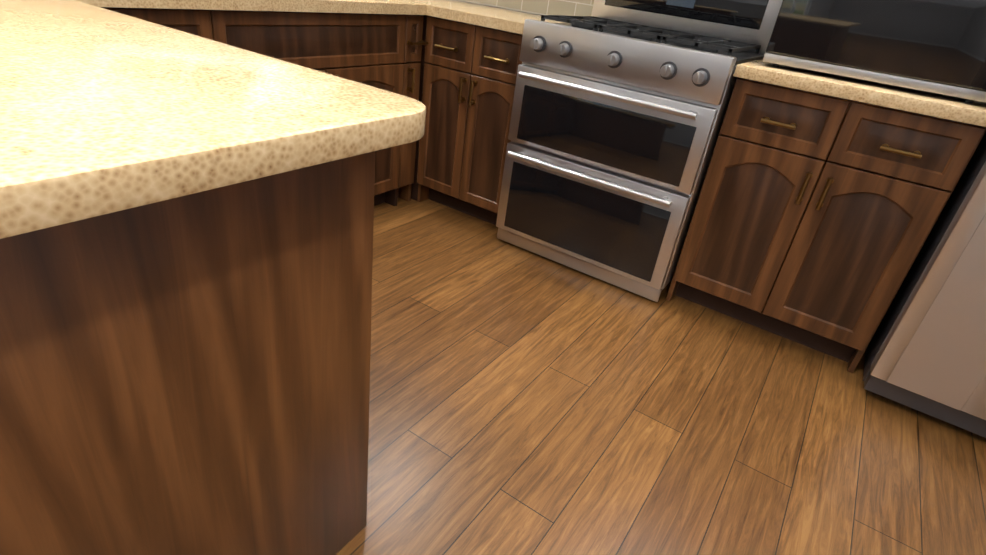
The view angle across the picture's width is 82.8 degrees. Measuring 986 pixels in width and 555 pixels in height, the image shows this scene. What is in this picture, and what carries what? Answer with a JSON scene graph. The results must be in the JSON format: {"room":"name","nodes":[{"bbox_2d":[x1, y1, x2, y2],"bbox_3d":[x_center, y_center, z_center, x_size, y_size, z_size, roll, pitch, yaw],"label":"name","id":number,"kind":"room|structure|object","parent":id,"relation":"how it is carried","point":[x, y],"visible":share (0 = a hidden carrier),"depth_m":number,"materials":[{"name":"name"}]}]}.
{"room":"kitchen","nodes":[
{"label":"kitchen","id":0,"kind":"room"},
{"bbox_2d":[459,0,593,19],"bbox_3d":[1.508,-1.071,2.114,4.600,2.440,0.172,24,32,26],"label":"wall","id":1,"kind":"structure","parent":0,"point":[565,7],"depth_m":2.79,"materials":[{"name":"beige tile"}]},
{"bbox_2d":[336,198,985,554],"bbox_3d":[-0.824,1.365,-0.225,4.920,0.120,7.970,24,32,26],"label":"floor","id":2,"kind":"structure","parent":0,"point":[522,401],"depth_m":1.65,"materials":[{"name":"brown wood"}]},
{"bbox_2d":[101,7,224,42],"bbox_3d":[-1.310,-0.466,1.896,0.598,0.900,0.517,24,32,26],"label":"base cabinet","id":3,"kind":"object","parent":2,"relation":"on","point":[209,24],"depth_m":1.69,"materials":[{"name":"brown wood"}]},
{"bbox_2d":[0,151,374,554],"bbox_3d":[-0.991,0.063,1.023,1.319,0.900,0.800,24,32,26],"label":"base cabinet","id":4,"kind":"object","parent":2,"relation":"on","point":[186,375],"visible":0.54,"depth_m":0.69,"materials":[{"name":"brown wood"}]},
{"bbox_2d":[0,0,425,238],"bbox_3d":[-0.903,-0.252,0.631,1.256,0.040,1.155,24,32,26],"label":"countertop","id":5,"kind":"structure","parent":4,"relation":"on","point":[103,111],"depth_m":0.62,"materials":[{"name":"stone"}]},
{"bbox_2d":[221,10,428,205],"bbox_3d":[-0.891,-0.722,2.466,0.598,0.900,1.020,24,32,26],"label":"base cabinet","id":6,"kind":"object","parent":2,"relation":"on","point":[382,51],"depth_m":2.27,"materials":[{"name":"brown wood"}]},
{"bbox_2d":[128,0,474,14],"bbox_3d":[-1.087,-1.022,1.793,0.630,0.484,3.236,24,32,26],"label":"countertop","id":7,"kind":"structure","parent":6,"relation":"on","point":[408,7],"depth_m":1.97,"materials":[{"name":"stone"}]},
{"bbox_2d":[411,15,522,224],"bbox_3d":[-0.221,-0.893,2.948,1.146,0.900,0.633,24,32,26],"label":"base cabinet","id":8,"kind":"object","parent":2,"relation":"on","point":[468,74],"visible":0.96,"depth_m":2.58,"materials":[{"name":"brown wood"}]},
{"bbox_2d":[428,0,564,33],"bbox_3d":[0.099,-1.186,2.577,0.506,0.040,0.616,24,32,26],"label":"countertop","id":9,"kind":"structure","parent":8,"relation":"on","point":[508,20],"depth_m":2.42,"materials":[{"name":"stone"}]},
{"bbox_2d":[496,0,782,301],"bbox_3d":[0.571,-0.635,2.401,0.809,1.175,0.726,24,32,26],"label":"range","id":10,"kind":"object","parent":2,"relation":"on","point":[619,108],"visible":0.98,"depth_m":2.19,"materials":[{"name":"silver metal"}]},
{"bbox_2d":[666,77,985,372],"bbox_3d":[1.218,-0.259,2.173,0.710,0.900,0.633,24,32,26],"label":"base cabinet","id":11,"kind":"object","parent":2,"relation":"on","point":[815,216],"visible":1,"depth_m":1.91,"materials":[{"name":"brown wood"}]},
{"bbox_2d":[734,59,985,126],"bbox_3d":[1.276,-0.667,1.943,0.718,0.040,0.616,24,32,26],"label":"countertop","id":12,"kind":"structure","parent":11,"relation":"on","point":[957,109],"depth_m":1.73,"materials":[{"name":"stone"}]},
{"bbox_2d":[763,0,985,103],"bbox_3d":[1.331,-0.841,1.872,0.640,0.344,0.472,24,32,26],"label":"microwave","id":13,"kind":"object","parent":12,"relation":"on","point":[936,46],"visible":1,"depth_m":1.71,"materials":[{"name":"black glass"}]},
{"bbox_2d":[863,132,985,437],"bbox_3d":[1.890,-0.310,1.518,0.895,1.785,0.786,24,32,26],"label":"fridge","id":14,"kind":"object","parent":2,"relation":"on","point":[926,350],"visible":0.83,"depth_m":1.71,"materials":[{"name":"silver metal"}]}
]}

